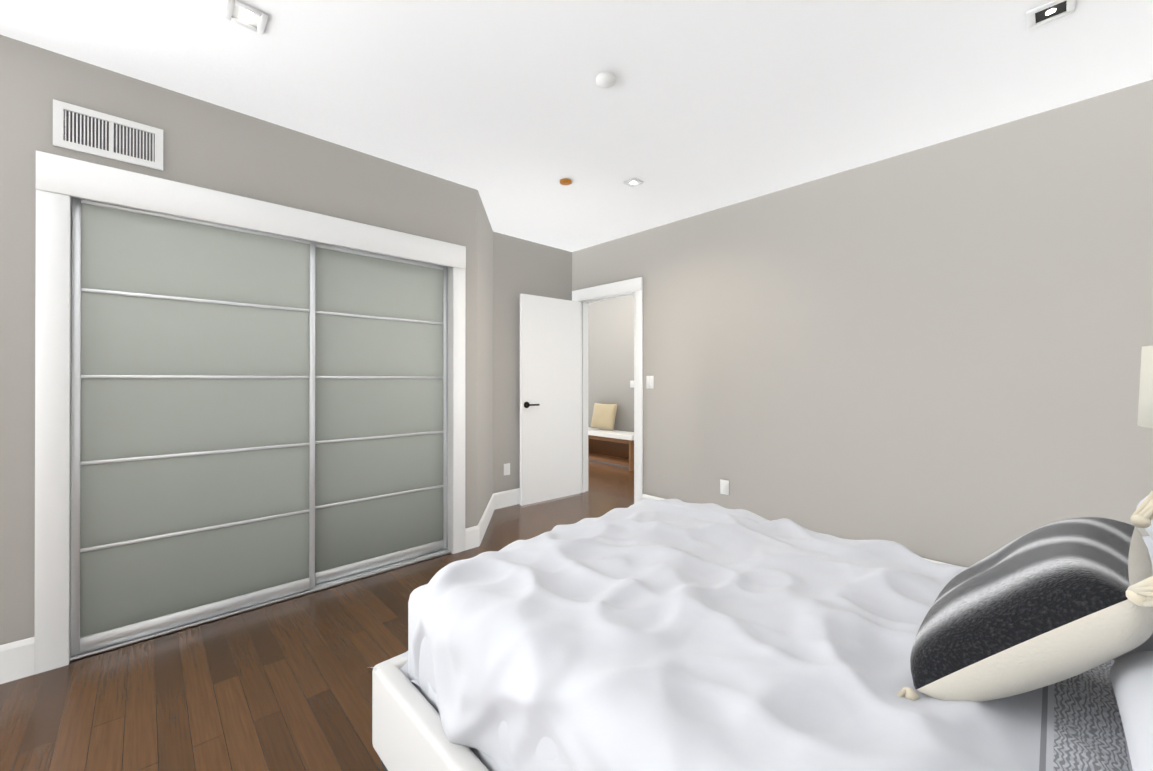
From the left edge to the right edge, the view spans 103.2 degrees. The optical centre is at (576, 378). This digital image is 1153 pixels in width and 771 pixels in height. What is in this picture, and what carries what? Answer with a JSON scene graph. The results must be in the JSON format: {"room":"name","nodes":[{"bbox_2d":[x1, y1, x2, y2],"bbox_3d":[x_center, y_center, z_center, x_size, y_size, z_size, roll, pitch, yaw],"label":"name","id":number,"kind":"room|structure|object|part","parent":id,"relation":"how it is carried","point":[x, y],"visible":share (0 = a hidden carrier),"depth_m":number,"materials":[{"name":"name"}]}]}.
{"room":"bedroom","nodes":[
{"label":"bedroom","id":0,"kind":"room"},
{"bbox_2d":[0,35,454,644],"bbox_3d":[-1.746,-0.078,2.450,2.335,2.600,0.120,0,0,-43],"label":"wall","id":1,"kind":"structure","parent":0,"point":[208,145],"depth_m":2.02,"materials":[{"name":"paint"}]},
{"bbox_2d":[0,637,33,683],"bbox_3d":[-3.003,1.143,1.164,2.105,0.150,0.016,0,0,-43],"label":"baseboard","id":2,"kind":"structure","parent":1,"relation":"attached to","point":[16,660],"depth_m":1.85,"materials":[{"name":"white"}]},
{"bbox_2d":[53,99,162,170],"bbox_3d":[-2.082,-1.079,2.044,0.345,0.190,0.012,0,0,-43],"label":"air vent","id":3,"kind":"object","parent":1,"relation":"in","point":[59,107],"depth_m":2.03,"materials":[{"name":"white plastic"}]},
{"bbox_3d":[-2.085,-1.079,2.047,0.285,0.134,0.001,0,0,-43],"label":"back air vent","id":4,"kind":"part","parent":3,"relation":"part of","materials":[{"name":"white metal"}]},
{"bbox_2d":[34,150,465,673],"bbox_3d":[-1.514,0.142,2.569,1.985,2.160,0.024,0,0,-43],"label":"trim","id":5,"kind":"structure","parent":1,"relation":"attached to","point":[61,181],"depth_m":1.94,"materials":[{"name":"white wood"}]},
{"bbox_2d":[70,197,450,661],"bbox_3d":[-1.559,0.203,2.616,1.793,2.039,0.094,0,0,-43],"label":"sliding closet doors","id":6,"kind":"structure","parent":1,"relation":"in","point":[258,419],"depth_m":2.38,"materials":[{"name":"grey glass"}]},
{"bbox_3d":[-1.853,0.202,2.310,0.943,1.998,0.030,0,0,-43],"label":"frame","id":7,"kind":"part","parent":6,"relation":"part of","materials":[{"name":"silver metal"}]},
{"bbox_3d":[-1.853,0.184,2.310,0.889,1.905,0.008,0,0,-43],"label":"glass","id":8,"kind":"part","parent":6,"relation":"part of","materials":[{"name":"grey glass"}]},
{"bbox_3d":[-1.559,1.214,2.614,1.793,0.016,0.094,0,0,-43],"label":"rail","id":9,"kind":"part","parent":6,"relation":"part of","materials":[{"name":"silver metal"}]},
{"bbox_3d":[-1.250,0.185,2.939,0.844,1.905,0.008,0,0,-43],"label":"glass","id":10,"kind":"part","parent":6,"relation":"part of","materials":[{"name":"grey glass"}]},
{"bbox_3d":[-1.250,0.204,2.939,0.898,1.998,0.030,0,0,-43],"label":"frame","id":11,"kind":"part","parent":6,"relation":"part of","materials":[{"name":"silver metal"}]},
{"bbox_2d":[0,459,633,770],"bbox_3d":[-0.987,1.253,2.958,7.740,0.060,7.380,0,0,-43],"label":"floor","id":12,"kind":"structure","parent":0,"point":[286,685],"depth_m":1.80,"materials":[{"name":"brown wood"}]},
{"bbox_2d":[588,403,633,470],"bbox_3d":[0.385,0.804,6.653,0.370,0.857,1.400,0,0,-43],"label":"bench","id":13,"kind":"object","parent":12,"relation":"on","point":[607,443],"visible":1,"depth_m":6.61,"materials":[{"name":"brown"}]},
{"bbox_2d":[591,403,616,429],"bbox_3d":[0.404,0.563,6.768,0.142,0.400,0.460,19,-13,-42],"label":"cushion","id":14,"kind":"object","parent":13,"relation":"on","point":[603,417],"depth_m":6.69,"materials":[{"name":"beige fabric"}]},
{"bbox_3d":[0.385,0.792,6.653,0.370,0.060,1.400,0,0,-43],"label":"seat","id":15,"kind":"part","parent":13,"relation":"part of","materials":[{"name":"white fabric"}]},
{"bbox_2d":[371,491,1152,770],"bbox_3d":[0.670,0.646,1.151,1.540,1.144,2.244,0,0,-43],"label":"bed","id":16,"kind":"object","parent":12,"relation":"on","point":[661,635],"visible":1,"depth_m":0.92,"materials":[{"name":"white fabric"}]},
{"bbox_3d":[0.634,1.028,1.188,1.520,0.260,2.120,0,0,-43],"label":"frame","id":17,"kind":"part","parent":16,"relation":"part of","materials":[{"name":"white leather"}]},
{"bbox_3d":[0.634,0.808,1.188,1.370,0.310,1.970,0,0,-43],"label":"mattress","id":18,"kind":"part","parent":16,"relation":"part of","materials":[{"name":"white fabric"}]},
{"bbox_2d":[910,517,1152,701],"bbox_3d":[0.855,0.435,0.866,0.390,0.390,0.173,-5,46,-39],"label":"pillow","id":19,"kind":"object","parent":16,"relation":"on","point":[1052,605],"depth_m":0.76,"materials":[{"name":"black fabric"}]},
{"bbox_3d":[2.001,0.939,1.380,0.490,0.560,0.520,0,0,-43],"label":"nightstand","id":20,"kind":"object","parent":12,"relation":"on","visible":0},
{"bbox_2d":[1137,345,1152,427],"bbox_3d":[2.015,0.277,1.403,0.370,0.765,0.370,0,0,-43],"label":"table lamp","id":21,"kind":"object","parent":20,"relation":"on","point":[1145,411],"visible":1,"depth_m":1.49,"materials":[{"name":"white fabric"}]},
{"bbox_2d":[455,183,465,246],"bbox_3d":[-0.867,-0.076,3.282,0.085,2.600,0.120,0,0,-43],"label":"wall","id":22,"kind":"structure","parent":0,"point":[460,214],"depth_m":3.24,"materials":[{"name":"paint"}]},
{"bbox_2d":[465,186,492,527],"bbox_3d":[-0.839,-0.075,3.824,0.700,2.600,0.870,0,0,-43],"label":"wall","id":23,"kind":"structure","parent":0,"point":[479,378],"depth_m":3.38,"materials":[{"name":"paint"}]},
{"bbox_2d":[465,525,478,549],"bbox_3d":[-0.755,1.149,3.291,0.114,0.150,0.016,0,0,-43],"label":"baseboard","id":24,"kind":"structure","parent":23,"relation":"attached to","point":[471,537],"depth_m":3.29,"materials":[{"name":"white"}]},
{"bbox_2d":[478,494,494,545],"bbox_3d":[-0.744,1.150,3.801,0.016,0.150,0.937,0,0,-4],"label":"baseboard","id":25,"kind":"structure","parent":23,"relation":"attached to","point":[484,521],"depth_m":3.70,"materials":[{"name":"white wood"}]},
{"bbox_2d":[493,232,571,492],"bbox_3d":[-0.422,-0.073,4.714,1.130,2.600,0.150,0,0,-43],"label":"wall","id":26,"kind":"structure","parent":0,"point":[521,266],"depth_m":4.42,"materials":[{"name":"paint"}]},
{"bbox_2d":[493,488,519,508],"bbox_3d":[-0.410,1.152,4.608,1.014,0.150,0.016,0,0,-43],"label":"baseboard","id":27,"kind":"structure","parent":26,"relation":"attached to","point":[503,499],"depth_m":4.36,"materials":[{"name":"white wood"}]},
{"bbox_2d":[504,463,509,475],"bbox_3d":[-0.666,0.872,4.373,0.070,0.110,0.006,0,0,-43],"label":"outlet","id":28,"kind":"object","parent":26,"relation":"attached to","point":[507,469],"visible":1,"depth_m":4.37,"materials":[{"name":"white plastic"}]},
{"bbox_2d":[572,251,577,290],"bbox_3d":[0.027,-0.072,4.974,0.120,2.600,0.090,0,0,-43],"label":"wall","id":29,"kind":"structure","parent":0,"point":[574,270],"depth_m":4.94,"materials":[{"name":"paint"}]},
{"bbox_2d":[520,294,580,505],"bbox_3d":[-0.248,0.204,4.621,0.755,2.030,0.036,0,0,-40],"label":"door leaf","id":30,"kind":"structure","parent":29,"relation":"in","point":[550,384],"depth_m":4.58,"materials":[{"name":"white wood"}]},
{"bbox_2d":[524,402,539,407],"bbox_3d":[-0.460,0.257,4.440,0.148,0.062,0.142,0,0,-40],"label":"door handle","id":31,"kind":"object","parent":30,"relation":"attached to","point":[526,404],"depth_m":4.39,"materials":[{"name":"brown metal"}]},
{"bbox_2d":[0,0,1152,251],"bbox_3d":[-0.987,-1.417,2.965,7.740,0.080,7.380,0,0,-43],"label":"ceiling","id":32,"kind":"structure","parent":0,"point":[512,112],"depth_m":2.09,"materials":[{"name":"paint"}]},
{"bbox_2d":[223,0,268,34],"bbox_3d":[-1.254,-1.375,1.734,0.125,0.010,0.125,0,0,-43],"label":"recessed light","id":33,"kind":"object","parent":32,"relation":"in","point":[262,23],"visible":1,"depth_m":1.73,"materials":[{"name":"white metal"}]},
{"bbox_2d":[239,8,252,22],"bbox_3d":[-1.254,-1.376,1.734,0.036,0.002,0.061,0,0,-43],"label":"led","id":34,"kind":"object","parent":33,"relation":"attached to","point":[246,15],"visible":1,"depth_m":1.73,"materials":[{"name":"beige"}]},
{"bbox_2d":[232,4,259,26],"bbox_3d":[-1.254,-1.378,1.734,0.081,0.002,0.081,0,0,-43],"label":"well","id":35,"kind":"object","parent":33,"relation":"attached to","point":[254,20],"visible":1,"depth_m":1.74,"materials":[{"name":"white plastic"}]},
{"bbox_2d":[560,178,571,184],"bbox_3d":[-0.075,-1.371,3.186,0.084,0.012,0.084,0,0,-43],"label":"sprinkler","id":36,"kind":"object","parent":32,"relation":"attached to","point":[565,181],"visible":0.92,"depth_m":3.17,"materials":[{"name":"orange metal"}]},
{"bbox_2d":[596,72,615,87],"bbox_3d":[0.135,-1.370,2.099,0.090,0.018,0.090,0,0,-43],"label":"smoke detector","id":37,"kind":"object","parent":32,"relation":"attached to","point":[605,79],"visible":0.98,"depth_m":2.09,"materials":[{"name":"white plastic"}]},
{"bbox_2d":[623,178,642,187],"bbox_3d":[0.399,-1.371,3.202,0.100,0.010,0.100,0,0,-43],"label":"recessed light","id":38,"kind":"object","parent":32,"relation":"in","point":[627,182],"visible":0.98,"depth_m":3.19,"materials":[{"name":"white metal"}]},
{"bbox_2d":[1027,0,1074,30],"bbox_3d":[1.780,-1.375,1.714,0.125,0.010,0.125,0,0,-43],"label":"recessed light","id":39,"kind":"object","parent":32,"relation":"in","point":[1033,24],"visible":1,"depth_m":1.72,"materials":[{"name":"white metal"}]},
{"bbox_2d":[1045,8,1055,14],"bbox_3d":[1.780,-1.376,1.714,0.028,0.003,0.028,0,0,-43],"label":"led","id":40,"kind":"object","parent":39,"relation":"attached to","point":[1050,11],"visible":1,"depth_m":1.71,"materials":[{"name":"white"}]},
{"bbox_2d":[1035,0,1066,22],"bbox_3d":[1.780,-1.378,1.714,0.081,0.002,0.081,0,0,-43],"label":"well","id":41,"kind":"object","parent":39,"relation":"attached to","point":[1042,15],"visible":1,"depth_m":1.72,"materials":[{"name":"black metal"}]},
{"bbox_2d":[588,295,633,431],"bbox_3d":[1.237,-0.069,6.154,0.120,2.600,5.800,0,0,-43],"label":"wall","id":42,"kind":"structure","parent":0,"point":[610,349],"depth_m":6.79,"materials":[{"name":"paint"}]},
{"bbox_2d":[578,80,1152,566],"bbox_3d":[1.573,-0.076,3.340,0.120,2.600,4.410,0,0,-43],"label":"wall","id":43,"kind":"structure","parent":0,"point":[931,352],"depth_m":2.73,"materials":[{"name":"paint"}]},
{"bbox_2d":[572,277,642,503],"bbox_3d":[0.335,0.142,4.645,0.164,2.170,0.950,0,0,-43],"label":"door frame","id":44,"kind":"structure","parent":43,"relation":"attached to","point":[635,285],"depth_m":4.31,"materials":[{"name":"white wood"}]},
{"bbox_2d":[646,376,653,388],"bbox_3d":[0.674,0.036,4.196,0.010,0.120,0.080,0,0,-43],"label":"switch plate","id":45,"kind":"object","parent":43,"relation":"attached to","point":[649,382],"visible":1,"depth_m":4.19,"materials":[{"name":"white plastic"}]},
{"bbox_2d":[720,479,728,494],"bbox_3d":[1.185,0.872,3.655,0.009,0.115,0.075,0,0,-43],"label":"electrical outlet plate","id":46,"kind":"object","parent":43,"relation":"attached to","point":[724,486],"visible":1,"depth_m":3.65,"materials":[{"name":"white plastic"}]},
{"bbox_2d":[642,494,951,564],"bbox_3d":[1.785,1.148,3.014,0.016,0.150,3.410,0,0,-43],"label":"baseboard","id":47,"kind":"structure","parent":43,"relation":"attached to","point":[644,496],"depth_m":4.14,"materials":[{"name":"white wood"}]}
]}

